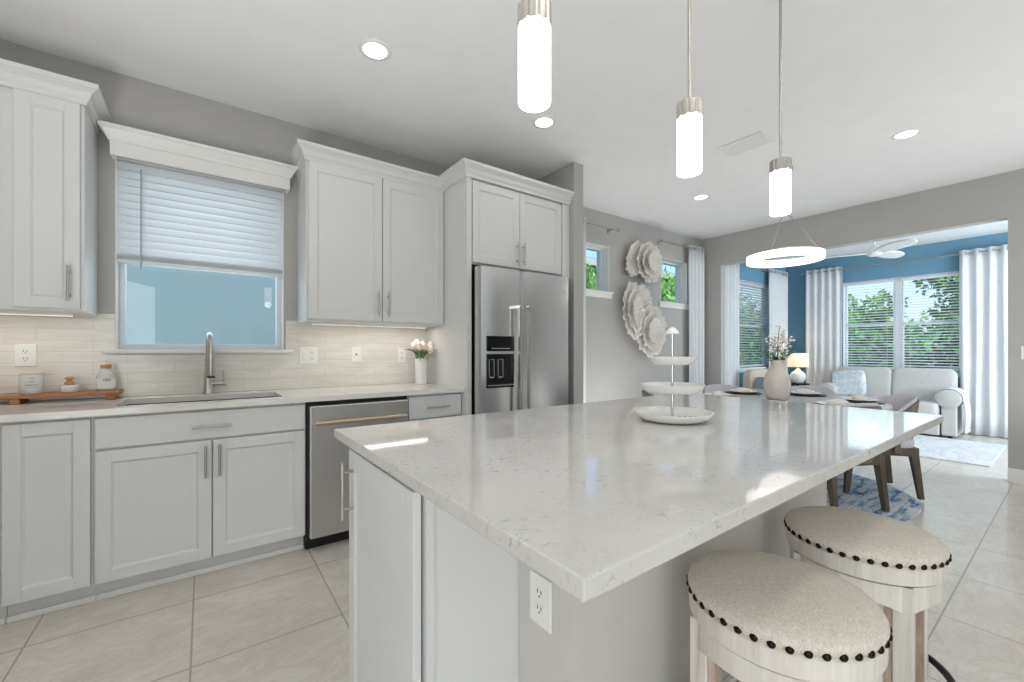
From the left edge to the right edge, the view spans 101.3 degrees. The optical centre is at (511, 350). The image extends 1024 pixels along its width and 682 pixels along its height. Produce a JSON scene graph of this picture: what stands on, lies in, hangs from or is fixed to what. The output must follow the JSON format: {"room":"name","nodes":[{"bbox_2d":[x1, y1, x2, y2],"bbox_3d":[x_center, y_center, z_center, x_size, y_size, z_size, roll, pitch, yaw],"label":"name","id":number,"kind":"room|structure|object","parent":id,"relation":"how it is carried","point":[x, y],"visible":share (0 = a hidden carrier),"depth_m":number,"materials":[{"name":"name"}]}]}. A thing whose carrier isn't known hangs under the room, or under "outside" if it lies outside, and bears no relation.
{"room":"kitchen","nodes":[
{"label":"kitchen","id":0,"kind":"room"},
{"bbox_2d":[0,39,785,402],"bbox_3d":[1.066,-0.212,4.973,10.300,2.790,0.160,0,0,-36],"label":"wall","id":1,"kind":"structure","parent":0,"point":[616,367],"depth_m":2.84,"materials":[{"name":"paint"}]},
{"bbox_2d":[14,344,36,365],"bbox_3d":[-2.559,0.025,2.210,0.080,0.116,0.008,0,0,-36],"label":"wall outlet","id":2,"kind":"object","parent":1,"relation":"attached to","point":[24,354],"visible":1,"depth_m":2.21,"materials":[{"name":"white plastic"}]},
{"bbox_2d":[0,58,111,315],"bbox_3d":[-2.552,-0.764,1.994,0.903,1.138,0.384,0,0,-36],"label":"upper cabinet","id":3,"kind":"object","parent":1,"relation":"attached to","point":[49,128],"visible":0.99,"depth_m":2.04,"materials":[{"name":"white wood"}]},
{"bbox_2d":[0,311,73,316],"bbox_3d":[-2.593,-0.187,2.048,0.640,0.014,0.030,0,0,-36],"label":"light","id":4,"kind":"object","parent":3,"relation":"attached to","point":[1,312],"visible":1,"depth_m":2.15,"materials":[{"name":"white plastic"}]},
{"bbox_2d":[97,120,297,354],"bbox_3d":[-1.938,-0.617,2.686,0.992,1.280,0.266,0,0,-36],"label":"window","id":5,"kind":"structure","parent":1,"relation":"in","point":[121,346],"depth_m":2.57,"materials":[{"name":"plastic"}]},
{"bbox_2d":[117,161,281,277],"bbox_3d":[-1.956,-0.791,2.698,0.848,0.620,0.072,0,0,-36],"label":"window blind","id":6,"kind":"object","parent":5,"relation":"attached to","point":[140,247],"visible":1,"depth_m":2.66,"materials":[{"name":"plastic"}]},
{"bbox_2d":[299,347,317,363],"bbox_3d":[-1.460,0.036,3.016,0.120,0.120,0.009,0,0,-36],"label":"wall outlet","id":7,"kind":"object","parent":1,"relation":"attached to","point":[307,355],"visible":1,"depth_m":3.01,"materials":[{"name":"white plastic"}]},
{"bbox_2d":[351,347,360,361],"bbox_3d":[-1.191,0.031,3.214,0.075,0.118,0.008,0,0,-36],"label":"wall jack","id":8,"kind":"object","parent":1,"relation":"attached to","point":[355,351],"visible":1,"depth_m":3.21,"materials":[{"name":"white plastic"}]},
{"bbox_2d":[288,138,443,326],"bbox_3d":[-1.040,-0.764,3.103,1.046,1.138,0.384,0,0,-36],"label":"upper cabinet","id":9,"kind":"object","parent":1,"relation":"attached to","point":[370,231],"visible":0.98,"depth_m":2.94,"materials":[{"name":"white wood"}]},
{"bbox_2d":[310,322,425,327],"bbox_3d":[-1.053,-0.187,3.178,0.860,0.014,0.030,0,0,-36],"label":"light","id":10,"kind":"object","parent":9,"relation":"attached to","point":[311,323],"visible":1,"depth_m":3.13,"materials":[{"name":"white plastic"}]},
{"bbox_2d":[397,348,405,362],"bbox_3d":[-0.900,0.041,3.426,0.075,0.118,0.008,0,0,-36],"label":"wall outlet","id":11,"kind":"object","parent":1,"relation":"attached to","point":[401,353],"visible":1,"depth_m":3.42,"materials":[{"name":"white plastic"}]},
{"bbox_2d":[439,158,574,278],"bbox_3d":[-0.125,-0.981,3.547,1.075,0.728,0.750,0,0,-36],"label":"upper cabinet","id":12,"kind":"object","parent":1,"relation":"attached to","point":[520,223],"visible":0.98,"depth_m":3.27,"materials":[{"name":"white wood"}]},
{"bbox_2d":[586,242,613,298],"bbox_3d":[0.848,-0.915,4.813,0.730,0.606,0.190,0,0,-36],"label":"window","id":13,"kind":"structure","parent":1,"relation":"in","point":[602,291],"depth_m":4.96,"materials":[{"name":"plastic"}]},
{"bbox_2d":[586,221,619,233],"bbox_3d":[0.865,-1.402,4.671,0.908,0.060,0.107,0,0,-36],"label":"curtain rod","id":14,"kind":"object","parent":1,"relation":"attached to","point":[617,230],"visible":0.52,"depth_m":4.76,"materials":[{"name":"silver metal"}]},
{"bbox_2d":[583,217,585,402],"bbox_3d":[0.628,-0.137,4.456,0.447,2.620,0.070,0,0,-36],"label":"window curtain","id":15,"kind":"object","parent":14,"relation":"hanging from","point":[584,218],"visible":0.08,"depth_m":4.54,"materials":[{"name":"fabric"}]},
{"bbox_2d":[622,281,651,339],"bbox_3d":[1.536,-0.474,5.097,0.620,0.718,0.215,0,0,-36],"label":"flower","id":16,"kind":"object","parent":1,"relation":"attached to","point":[635,296],"visible":0.98,"depth_m":5.01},
{"bbox_2d":[625,240,662,282],"bbox_3d":[1.642,-1.097,5.174,0.669,0.526,0.214,0,0,-36],"label":"flower","id":17,"kind":"object","parent":1,"relation":"attached to","point":[645,259],"visible":1,"depth_m":5.16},
{"bbox_2d":[634,303,666,356],"bbox_3d":[1.701,-0.259,5.217,0.682,0.689,0.215,0,0,-36],"label":"flower","id":18,"kind":"object","parent":1,"relation":"attached to","point":[652,339],"visible":0.8,"depth_m":5.21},
{"bbox_2d":[658,258,688,309],"bbox_3d":[2.171,-0.900,5.783,0.730,0.656,0.190,0,0,-36],"label":"window","id":19,"kind":"structure","parent":1,"relation":"in","point":[680,302],"depth_m":5.94,"materials":[{"name":"plastic"}]},
{"bbox_2d":[658,239,694,250],"bbox_3d":[2.214,-1.417,5.660,0.763,0.060,0.107,0,0,-36],"label":"curtain rod","id":20,"kind":"object","parent":1,"relation":"attached to","point":[662,240],"visible":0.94,"depth_m":5.59,"materials":[{"name":"silver metal"}]},
{"bbox_2d":[688,245,703,393],"bbox_3d":[2.590,-0.144,5.890,0.347,2.635,0.074,0,0,-36],"label":"window curtain","id":21,"kind":"object","parent":20,"relation":"hanging from","point":[695,257],"visible":0.73,"depth_m":5.86,"materials":[{"name":"fabric"}]},
{"bbox_2d":[739,280,768,372],"bbox_3d":[4.084,-0.395,7.173,1.340,1.506,0.170,0,0,-36],"label":"window","id":22,"kind":"structure","parent":1,"relation":"in","point":[741,370],"depth_m":7.53,"materials":[{"name":"plastic"}]},
{"bbox_2d":[739,281,768,366],"bbox_3d":[4.093,-0.432,7.161,1.202,1.400,0.056,0,0,-36],"label":"window blind","id":23,"kind":"object","parent":22,"relation":"attached to","point":[745,284],"visible":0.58,"depth_m":7.18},
{"bbox_2d":[740,263,789,276],"bbox_3d":[4.054,-1.367,7.003,2.488,0.060,0.117,0,0,-36],"label":"curtain rod","id":24,"kind":"object","parent":1,"relation":"attached to","point":[740,263],"visible":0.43,"depth_m":7.13,"materials":[{"name":"silver metal"}]},
{"bbox_2d":[725,264,738,386],"bbox_3d":[3.328,-0.122,6.422,0.527,2.590,0.076,0,0,-36],"label":"window curtain","id":25,"kind":"object","parent":24,"relation":"hanging from","point":[731,271],"visible":0.38,"depth_m":6.42,"materials":[{"name":"fabric"}]},
{"bbox_2d":[769,268,787,371],"bbox_3d":[4.724,-0.122,7.444,0.706,2.590,0.077,0,0,-36],"label":"window curtain","id":26,"kind":"object","parent":24,"relation":"hanging from","point":[778,283],"visible":0.59,"depth_m":7.40,"materials":[{"name":"fabric"}]},
{"bbox_2d":[0,0,1023,259],"bbox_3d":[3.267,-1.667,1.844,10.450,0.120,7.810,0,0,-36],"label":"ceiling","id":27,"kind":"structure","parent":0,"point":[857,74],"depth_m":2.47,"materials":[{"name":"paint"}]},
{"bbox_2d":[358,38,391,60],"bbox_3d":[-0.732,-1.604,2.247,0.172,0.006,0.172,0,0,-36],"label":"recessed light","id":28,"kind":"object","parent":27,"relation":"in","point":[373,49],"visible":1,"depth_m":2.24,"materials":[{"name":"white"}]},
{"bbox_2d":[518,0,550,112],"bbox_3d":[0.055,-1.103,1.020,0.120,1.007,0.120,0,0,-36],"label":"pendant light","id":29,"kind":"object","parent":27,"relation":"hanging from","point":[534,16],"visible":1,"depth_m":0.99,"materials":[{"name":"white glass"}]},
{"bbox_2d":[520,94,548,108],"bbox_3d":[0.055,-0.609,1.020,0.070,0.004,0.070,0,0,-36],"label":"diffuser","id":30,"kind":"object","parent":29,"relation":"attached to","point":[527,101],"depth_m":1.02,"materials":[{"name":"white glass"}]},
{"bbox_2d":[532,115,555,128],"bbox_3d":[0.225,-1.604,2.955,0.172,0.006,0.172,0,0,-36],"label":"recessed light","id":31,"kind":"object","parent":27,"relation":"in","point":[544,121],"visible":1,"depth_m":2.95,"materials":[{"name":"white"}]},
{"bbox_2d":[676,0,702,177],"bbox_3d":[0.599,-1.103,1.419,0.120,1.007,0.120,0,0,-36],"label":"pendant light","id":32,"kind":"object","parent":27,"relation":"hanging from","point":[689,111],"visible":1,"depth_m":1.39,"materials":[{"name":"glass"}]},
{"bbox_2d":[679,168,700,174],"bbox_3d":[0.599,-0.609,1.419,0.070,0.004,0.070,0,0,-36],"label":"diffuser","id":33,"kind":"object","parent":32,"relation":"attached to","point":[682,171],"depth_m":1.42,"materials":[{"name":"white glass"}]},
{"bbox_2d":[717,131,774,156],"bbox_3d":[1.821,-1.601,3.276,0.240,0.010,0.330,0,0,-36],"label":"ceiling vent","id":34,"kind":"object","parent":27,"relation":"in","point":[756,140],"visible":1,"depth_m":3.26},
{"bbox_2d":[769,0,791,216],"bbox_3d":[1.177,-1.103,1.843,0.120,1.007,0.120,0,0,-36],"label":"pendant light","id":35,"kind":"object","parent":27,"relation":"hanging from","point":[780,168],"visible":1,"depth_m":1.82,"materials":[{"name":"glass"}]},
{"bbox_2d":[746,166,825,267],"bbox_3d":[2.402,-1.196,3.708,0.590,0.821,0.590,0,0,-36],"label":"ring chandelier","id":36,"kind":"object","parent":27,"relation":"hanging from","point":[816,253],"visible":0.91,"depth_m":3.62,"materials":[{"name":"white"}]},
{"bbox_2d":[825,239,916,258],"bbox_3d":[4.927,-1.437,5.780,1.094,0.339,1.113,0,0,-36],"label":"ceiling fan","id":37,"kind":"object","parent":27,"relation":"hanging from","point":[886,251],"visible":0.83,"depth_m":5.61,"materials":[{"name":"white plastic"}]},
{"bbox_2d":[891,128,921,139],"bbox_3d":[2.925,-1.604,3.118,0.172,0.006,0.172,0,0,-36],"label":"recessed light","id":38,"kind":"object","parent":27,"relation":"in","point":[907,133],"visible":1,"depth_m":3.11,"materials":[{"name":"white"}]},
{"bbox_2d":[0,433,1023,681],"bbox_3d":[3.267,1.243,1.844,10.450,0.120,7.810,0,0,-36],"label":"floor","id":39,"kind":"structure","parent":0,"point":[284,617],"depth_m":1.86,"materials":[{"name":"tile"}]},
{"bbox_2d":[0,423,7,624],"bbox_3d":[-2.585,0.742,1.800,0.657,0.883,0.657,0,0,-36],"label":"base cabinet","id":40,"kind":"object","parent":39,"relation":"on","point":[3,610],"visible":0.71,"depth_m":1.78,"materials":[{"name":"white wood"}]},
{"bbox_2d":[1,416,96,622],"bbox_3d":[-2.218,0.742,2.093,0.278,0.883,0.619,0,0,-36],"label":"base cabinet","id":41,"kind":"object","parent":39,"relation":"on","point":[47,466],"visible":0.91,"depth_m":1.85,"materials":[{"name":"wood"}]},
{"bbox_2d":[94,402,305,600],"bbox_3d":[-1.734,0.742,2.425,0.893,0.883,0.657,0,0,-36],"label":"base cabinet","id":42,"kind":"object","parent":39,"relation":"on","point":[178,495],"visible":0.99,"depth_m":2.15,"materials":[{"name":"white wood"}]},
{"bbox_2d":[0,382,463,422],"bbox_3d":[-1.693,0.284,2.453,2.868,0.030,0.639,0,0,-36],"label":"countertop","id":43,"kind":"structure","parent":42,"relation":"on","point":[71,408],"depth_m":2.35,"materials":[{"name":"stone"}]},
{"bbox_2d":[0,389,122,404],"bbox_3d":[-2.410,0.245,2.209,0.525,0.048,0.157,0,0,-36],"label":"wooden riser","id":44,"kind":"object","parent":43,"relation":"on","point":[14,398],"visible":1,"depth_m":2.17,"materials":[{"name":"brown wood"}]},
{"bbox_2d":[18,372,44,393],"bbox_3d":[-2.461,0.167,2.151,0.089,0.108,0.089,0,0,-36],"label":"candle jar","id":45,"kind":"object","parent":44,"relation":"on","point":[29,382],"visible":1,"depth_m":2.12,"materials":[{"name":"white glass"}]},
{"bbox_2d":[59,384,79,392],"bbox_3d":[-2.355,0.202,2.235,0.077,0.038,0.077,0,0,-36],"label":"soap dish","id":46,"kind":"object","parent":44,"relation":"on","point":[76,387],"visible":0.95,"depth_m":2.21,"materials":[{"name":"white ceramic"}]},
{"bbox_2d":[96,359,115,390],"bbox_3d":[-2.247,0.134,2.325,0.082,0.172,0.085,0,0,-36],"label":"soap bottle","id":47,"kind":"object","parent":44,"relation":"on","point":[106,378],"visible":1,"depth_m":2.30,"materials":[{"name":"white ceramic"}]},
{"bbox_2d":[125,396,274,405],"bbox_3d":[-1.734,0.407,2.387,0.753,0.216,0.406,0,0,-36],"label":"sink","id":48,"kind":"object","parent":43,"relation":"in","point":[269,396],"visible":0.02,"depth_m":2.51,"materials":[{"name":"grey metal"}]},
{"bbox_2d":[202,332,225,393],"bbox_3d":[-1.812,0.079,2.559,0.120,0.380,0.220,0,0,-36],"label":"kitchen faucet","id":49,"kind":"object","parent":43,"relation":"on","point":[209,374],"visible":1,"depth_m":2.58,"materials":[{"name":"silver metal"}]},
{"bbox_2d":[415,358,426,383],"bbox_3d":[-0.730,0.167,3.371,0.098,0.204,0.098,0,0,-36],"label":"tulip vase","id":50,"kind":"object","parent":43,"relation":"on","point":[420,367],"visible":0.98,"depth_m":3.33,"materials":[{"name":"white ceramic"}]},
{"bbox_2d":[303,396,407,549],"bbox_3d":[-1.097,0.742,2.835,0.616,0.882,0.690,0,0,-36],"label":"dishwasher","id":51,"kind":"object","parent":39,"relation":"on","point":[325,453],"visible":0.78,"depth_m":2.50,"materials":[{"name":"silver metal"}]},
{"bbox_2d":[340,449,518,681],"bbox_3d":[-0.157,0.742,1.300,0.615,0.883,0.547,0,0,-36],"label":"base cabinet","id":52,"kind":"object","parent":39,"relation":"on","point":[432,598],"visible":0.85,"depth_m":1.04,"materials":[{"name":"white wood"}]},
{"bbox_2d":[407,392,460,420],"bbox_3d":[-0.706,0.742,3.178,0.416,0.883,0.657,0,0,-36],"label":"base cabinet","id":53,"kind":"object","parent":39,"relation":"on","point":[440,405],"visible":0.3,"depth_m":2.94,"materials":[{"name":"white wood"}]},
{"bbox_2d":[426,177,471,415],"bbox_3d":[-0.511,-0.057,3.301,0.040,2.480,0.689,0,0,-36],"label":"surround panel","id":54,"kind":"object","parent":39,"relation":"on","point":[450,363],"visible":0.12,"depth_m":3.13,"materials":[{"name":"wood"}]},
{"bbox_2d":[472,266,567,414],"bbox_3d":[-0.074,0.290,3.498,0.874,1.785,0.810,0,0,-36],"label":"refrigerator","id":55,"kind":"object","parent":39,"relation":"on","point":[520,319],"visible":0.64,"depth_m":3.15,"materials":[{"name":"silver metal"}]},
{"bbox_2d":[686,550,892,681],"bbox_3d":[0.620,0.858,0.978,0.430,0.648,0.430,0,0,-36],"label":"bar stool","id":56,"kind":"object","parent":39,"relation":"on","point":[757,616],"visible":1,"depth_m":0.88,"materials":[{"name":"fabric"}]},
{"bbox_2d":[791,382,809,385],"bbox_3d":[4.942,0.873,7.263,0.340,0.620,0.340,0,0,-36],"label":"side table","id":57,"kind":"object","parent":39,"relation":"on","point":[792,383],"visible":0.3,"depth_m":7.17,"materials":[{"name":"black metal"}]},
{"bbox_2d":[787,353,808,382],"bbox_3d":[4.942,0.305,7.263,0.307,0.514,0.307,0,0,-36],"label":"table lamp","id":58,"kind":"object","parent":57,"relation":"on","point":[797,360],"visible":0.93,"depth_m":7.16,"materials":[{"name":"white ceramic"}]},
{"bbox_2d":[784,506,955,681],"bbox_3d":[1.081,0.859,1.306,0.429,0.649,0.429,0,0,17],"label":"bar stool","id":59,"kind":"object","parent":39,"relation":"on","point":[903,567],"visible":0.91,"depth_m":1.17,"materials":[{"name":"fabric"}]},
{"bbox_2d":[827,472,920,520],"bbox_3d":[2.418,1.177,3.720,1.730,0.012,1.730,0,0,-36],"label":"round rug","id":60,"kind":"object","parent":39,"relation":"on","point":[864,495],"visible":0.23,"depth_m":3.30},
{"bbox_2d":[703,384,737,392],"bbox_3d":[2.303,0.772,4.372,0.558,0.800,0.594,0,0,-10],"label":"dining chair","id":61,"kind":"object","parent":60,"relation":"on","point":[710,388],"visible":0.11,"depth_m":4.60,"materials":[{"name":"grey fabric"}]},
{"bbox_2d":[723,392,892,410],"bbox_3d":[2.418,0.802,3.720,1.420,0.737,1.420,0,0,-36],"label":"dining table","id":62,"kind":"object","parent":60,"relation":"on","point":[801,399],"visible":0.09,"depth_m":3.79,"materials":[{"name":"brown wood"}]},
{"bbox_2d":[763,360,790,399],"bbox_3d":[2.350,0.259,3.726,0.210,0.347,0.210,0,0,-36],"label":"vase","id":63,"kind":"object","parent":62,"relation":"on","point":[777,382],"visible":0.91,"depth_m":3.66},
{"bbox_2d":[846,400,885,403],"bbox_3d":[2.927,0.428,3.538,0.332,0.010,0.332,0,0,20],"label":"charger plate","id":64,"kind":"object","parent":62,"relation":"on","point":[878,402],"visible":0.32,"depth_m":3.44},
{"bbox_2d":[841,397,878,401],"bbox_3d":[2.927,0.415,3.538,0.256,0.020,0.256,0,0,20],"label":"dinner plate","id":65,"kind":"object","parent":64,"relation":"on","point":[845,398],"visible":0.83,"depth_m":3.49,"materials":[{"name":"white ceramic"}]},
{"bbox_3d":[2.499,0.428,3.227,0.332,0.010,0.332,0,0,-9],"label":"charger plate","id":66,"kind":"object","parent":62,"relation":"on","visible":0},
{"bbox_2d":[817,401,833,405],"bbox_3d":[2.499,0.415,3.227,0.256,0.020,0.256,0,0,-9],"label":"dinner plate","id":67,"kind":"object","parent":66,"relation":"on","point":[819,402],"visible":0.33,"depth_m":3.30,"materials":[{"name":"white ceramic"}]},
{"bbox_2d":[826,399,848,404],"bbox_3d":[2.499,0.395,3.227,0.150,0.043,0.085,0,0,-9],"label":"folded napkin","id":68,"kind":"object","parent":67,"relation":"on","point":[832,401],"visible":0.88,"depth_m":3.19,"materials":[{"name":"fabric"}]},
{"bbox_2d":[791,385,836,395],"bbox_3d":[2.960,0.772,4.245,0.594,0.800,0.558,0,0,-43],"label":"dining chair","id":69,"kind":"object","parent":60,"relation":"on","point":[826,391],"visible":0.1,"depth_m":4.36,"materials":[{"name":"grey fabric"}]},
{"bbox_2d":[827,403,889,511],"bbox_3d":[2.468,0.772,3.243,0.558,0.800,0.594,0,0,-9],"label":"dining chair","id":70,"kind":"object","parent":60,"relation":"on","point":[878,461],"visible":0.17,"depth_m":3.04,"materials":[{"name":"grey wood"}]},
{"bbox_2d":[843,394,924,499],"bbox_3d":[3.060,0.772,3.575,0.594,0.800,0.558,0,0,17],"label":"dining chair","id":71,"kind":"object","parent":60,"relation":"on","point":[900,402],"visible":0.3,"depth_m":3.33,"materials":[{"name":"wood"}]},
{"bbox_2d":[818,366,962,438],"bbox_3d":[5.647,0.720,6.335,0.680,0.926,1.630,0,0,-36],"label":"sofa","id":72,"kind":"object","parent":39,"relation":"on","point":[922,383],"visible":0.4,"depth_m":6.04,"materials":[{"name":"fabric"}]},
{"bbox_2d":[832,370,866,395],"bbox_3d":[5.357,0.523,6.680,0.216,0.433,0.443,0,0,-36],"label":"throw pillow","id":73,"kind":"object","parent":72,"relation":"on","point":[850,382],"visible":0.78,"depth_m":6.61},
{"bbox_2d":[837,395,878,398],"bbox_3d":[5.461,0.808,6.571,0.660,0.200,0.600,0,0,-36],"label":"seat cushion","id":74,"kind":"object","parent":72,"relation":"on","point":[869,396],"depth_m":6.49,"materials":[{"name":"fabric"}]},
{"bbox_2d":[838,366,892,396],"bbox_3d":[5.625,0.543,6.704,0.272,0.572,0.685,0,0,-36],"label":"cushion","id":75,"kind":"object","parent":72,"relation":"on","point":[879,380],"depth_m":6.51,"materials":[{"name":"fabric"}]},
{"bbox_2d":[891,368,957,399],"bbox_3d":[6.027,0.543,6.155,0.272,0.572,0.685,0,0,-36],"label":"cushion","id":76,"kind":"object","parent":72,"relation":"on","point":[922,383],"depth_m":6.10,"materials":[{"name":"fabric"}]},
{"bbox_2d":[918,399,940,414],"bbox_3d":[5.816,0.808,6.087,0.660,0.200,0.600,0,0,-36],"label":"seat cushion","id":77,"kind":"object","parent":72,"relation":"on","point":[927,406],"depth_m":5.73,"materials":[{"name":"fabric"}]},
{"bbox_2d":[934,387,970,433],"bbox_3d":[6.004,0.801,5.729,0.366,0.591,0.314,0,0,-36],"label":"fringed throw","id":78,"kind":"object","parent":72,"relation":"on","point":[966,402],"visible":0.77,"depth_m":5.61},
{"bbox_2d":[913,435,1006,466],"bbox_3d":[4.788,1.176,5.662,1.580,0.014,2.330,0,0,-36],"label":"rug","id":79,"kind":"object","parent":39,"relation":"on","point":[947,449],"visible":0.44,"depth_m":4.91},
{"bbox_2d":[743,369,767,391],"bbox_3d":[3.947,0.727,6.216,0.860,0.888,0.720,0,0,-24],"label":"armchair","id":80,"kind":"object","parent":79,"relation":"on","point":[749,376],"visible":0.1,"depth_m":6.32,"materials":[{"name":"fabric"}]},
{"bbox_2d":[752,377,763,388],"bbox_3d":[3.721,0.563,6.180,0.214,0.342,0.360,0,0,-25],"label":"throw pillow","id":81,"kind":"object","parent":80,"relation":"on","point":[758,383],"visible":0.23,"depth_m":6.22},
{"bbox_3d":[0.677,0.741,1.953,1.498,0.883,0.598,0,0,-36],"label":"cabinet","id":82,"kind":"object","parent":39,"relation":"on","visible":0},
{"bbox_2d":[334,394,943,602],"bbox_3d":[0.595,0.284,1.595,2.125,0.030,1.173,0,0,-36],"label":"countertop","id":83,"kind":"structure","parent":82,"relation":"on","point":[592,497],"depth_m":0.99,"materials":[{"name":"stone"}]},
{"bbox_2d":[633,327,713,423],"bbox_3d":[0.618,0.088,1.620,0.294,0.358,0.294,0,0,-36],"label":"tiered tray","id":84,"kind":"object","parent":83,"relation":"on","point":[672,414],"visible":1,"depth_m":1.58,"materials":[{"name":"white ceramic"}]},
{"bbox_2d":[538,162,582,404],"bbox_3d":[0.352,-0.212,3.904,0.115,2.790,0.740,0,0,-36],"label":"wall","id":85,"kind":"structure","parent":0,"point":[570,176],"depth_m":3.60,"materials":[{"name":"paint"}]},
{"bbox_2d":[519,481,826,681],"bbox_3d":[0.714,0.741,1.490,1.587,0.884,0.190,0,0,-36],"label":"island base","id":86,"kind":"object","parent":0,"point":[637,630],"depth_m":1.08,"materials":[{"name":"paint"}]},
{"bbox_2d":[530,569,551,633],"bbox_3d":[0.069,0.608,1.020,0.008,0.122,0.078,0,0,-36],"label":"wall outlet","id":87,"kind":"object","parent":86,"relation":"attached to","point":[540,587],"visible":1,"depth_m":1.01,"materials":[{"name":"white plastic"}]},
{"bbox_2d":[535,585,543,601],"bbox_3d":[0.067,0.589,1.019,0.002,0.027,0.032,0,0,-36],"label":"receptacle","id":88,"kind":"object","parent":87,"relation":"attached to","point":[539,589],"depth_m":1.02,"materials":[{"name":"white plastic"}]},
{"bbox_2d":[535,601,543,617],"bbox_3d":[0.067,0.627,1.019,0.002,0.027,0.032,0,0,-36],"label":"receptacle","id":89,"kind":"object","parent":87,"relation":"attached to","point":[539,605],"depth_m":1.02,"materials":[{"name":"white plastic"}]},
{"bbox_2d":[700,168,1023,469],"bbox_3d":[5.013,-0.212,3.124,0.120,2.790,7.510,0,0,-36],"label":"wall","id":90,"kind":"structure","parent":0,"point":[998,197],"depth_m":4.33,"materials":[{"name":"paint"}]},
{"bbox_2d":[1008,468,1023,484],"bbox_3d":[5.727,1.118,2.035,0.016,0.130,4.310,0,0,-36],"label":"baseboard","id":91,"kind":"structure","parent":90,"relation":"attached to","point":[1016,476],"depth_m":3.73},
{"bbox_2d":[786,232,1007,387],"bbox_3d":[7.420,-0.212,4.889,0.150,2.790,7.510,0,0,-36],"label":"wall","id":92,"kind":"structure","parent":0,"point":[796,281],"depth_m":6.84,"materials":[{"name":"blue paint"}]},
{"bbox_2d":[843,271,958,376],"bbox_3d":[6.143,-0.380,6.606,0.170,1.536,1.600,0,0,-36],"label":"window","id":93,"kind":"structure","parent":92,"relation":"in","point":[898,289],"depth_m":6.67,"materials":[{"name":"plastic"}]},
{"bbox_2d":[845,279,894,368],"bbox_3d":[5.886,-0.417,6.930,0.056,1.430,0.636,0,0,-36],"label":"window blind","id":94,"kind":"object","parent":93,"relation":"attached to","point":[890,280],"visible":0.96,"depth_m":6.89,"materials":[{"name":"plastic"}]},
{"bbox_2d":[901,272,958,370],"bbox_3d":[6.342,-0.417,6.308,0.056,1.430,0.746,0,0,-36],"label":"window blind","id":95,"kind":"object","parent":93,"relation":"attached to","point":[948,274],"visible":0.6,"depth_m":6.34,"materials":[{"name":"plastic"}]},
{"bbox_2d":[801,248,1000,274],"bbox_3d":[6.048,-1.372,6.524,0.126,0.060,2.698,0,0,-36],"label":"curtain rod","id":96,"kind":"object","parent":92,"relation":"attached to","point":[1000,248],"visible":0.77,"depth_m":6.45,"materials":[{"name":"silver metal"}]},
{"bbox_2d":[805,266,842,385],"bbox_3d":[5.417,-0.124,7.309,0.081,2.595,0.547,0,0,-36],"label":"window curtain","id":97,"kind":"object","parent":96,"relation":"hanging from","point":[823,290],"visible":0.77,"depth_m":7.30,"materials":[{"name":"fabric"}]},
{"bbox_2d":[959,244,1007,437],"bbox_3d":[6.569,-0.124,5.736,0.077,2.595,0.646,0,0,-36],"label":"window curtain","id":98,"kind":"object","parent":96,"relation":"hanging from","point":[983,276],"visible":0.74,"depth_m":5.80,"materials":[{"name":"fabric"}]},
{"label":"outside","id":99,"kind":"structure","parent":0,"visible":0},
{"bbox_3d":[1.614,1.428,10.483,75.000,0.210,75.000,0,0,-36],"label":"ground","id":100,"kind":"structure","parent":99,"visible":0},
{"bbox_2d":[127,178,274,344],"bbox_3d":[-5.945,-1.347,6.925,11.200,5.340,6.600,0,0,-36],"label":"window pane","id":101,"kind":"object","parent":100,"relation":"on","point":[165,305],"visible":0.06,"depth_m":4.96,"materials":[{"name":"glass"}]},
{"bbox_2d":[586,261,596,289],"bbox_3d":[3.031,-0.964,14.864,3.099,4.596,3.202,0,0,1],"label":"leafy tree","id":102,"kind":"object","parent":100,"relation":"on","point":[590,284],"visible":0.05,"depth_m":13.95,"materials":[{"name":"green plant"}]},
{"bbox_2d":[586,256,674,294],"bbox_3d":[4.210,-1.847,22.586,15.500,6.340,7.550,0,0,-36],"label":"sky","id":103,"kind":"structure","parent":100,"relation":"on","point":[593,261],"depth_m":17.96,"materials":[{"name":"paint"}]},
{"bbox_2d":[661,266,674,301],"bbox_3d":[5.871,-1.046,16.967,3.099,4.760,3.202,0,0,10],"label":"leafy tree","id":104,"kind":"object","parent":100,"relation":"on","point":[664,288],"visible":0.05,"depth_m":16.70,"materials":[{"name":"green plant"}]},
{"bbox_2d":[662,289,757,346],"bbox_3d":[6.223,-0.311,12.749,3.874,3.283,4.002,0,0,-7],"label":"leafy tree","id":105,"kind":"object","parent":100,"relation":"on","point":[670,297],"visible":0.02,"depth_m":12.52,"materials":[{"name":"green plant"}]},
{"bbox_2d":[739,303,760,336],"bbox_3d":[10.642,-0.311,16.927,4.002,3.283,3.874,0,0,3],"label":"leafy tree","id":106,"kind":"object","parent":100,"relation":"on","point":[750,303],"visible":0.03,"depth_m":16.18,"materials":[{"name":"green plant"}]},
{"bbox_2d":[752,289,908,343],"bbox_3d":[9.337,-0.311,12.596,4.002,3.283,3.874,0,0,-40],"label":"leafy tree","id":107,"kind":"object","parent":100,"relation":"on","point":[880,291],"visible":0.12,"depth_m":10.81,"materials":[{"name":"green plant"}]},
{"bbox_2d":[739,310,958,368],"bbox_3d":[8.363,0.253,8.981,2.240,2.770,8.170,0,0,-36],"label":"hedge","id":108,"kind":"object","parent":100,"relation":"on","point":[862,320],"visible":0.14,"depth_m":8.94,"materials":[{"name":"green plant"}]},
{"bbox_2d":[912,276,958,333],"bbox_3d":[13.061,-1.653,11.461,3.911,5.964,4.038,0,0,27],"label":"leafy tree","id":109,"kind":"object","parent":100,"relation":"on","point":[917,281],"visible":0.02,"depth_m":11.46,"materials":[{"name":"green plant"}]},
{"bbox_2d":[917,276,958,333],"bbox_3d":[11.556,-1.199,9.353,4.448,5.054,4.399,0,0,-36],"label":"leafy tree","id":110,"kind":"object","parent":100,"relation":"on","point":[949,277],"visible":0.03,"depth_m":11.34,"materials":[{"name":"green plant"}]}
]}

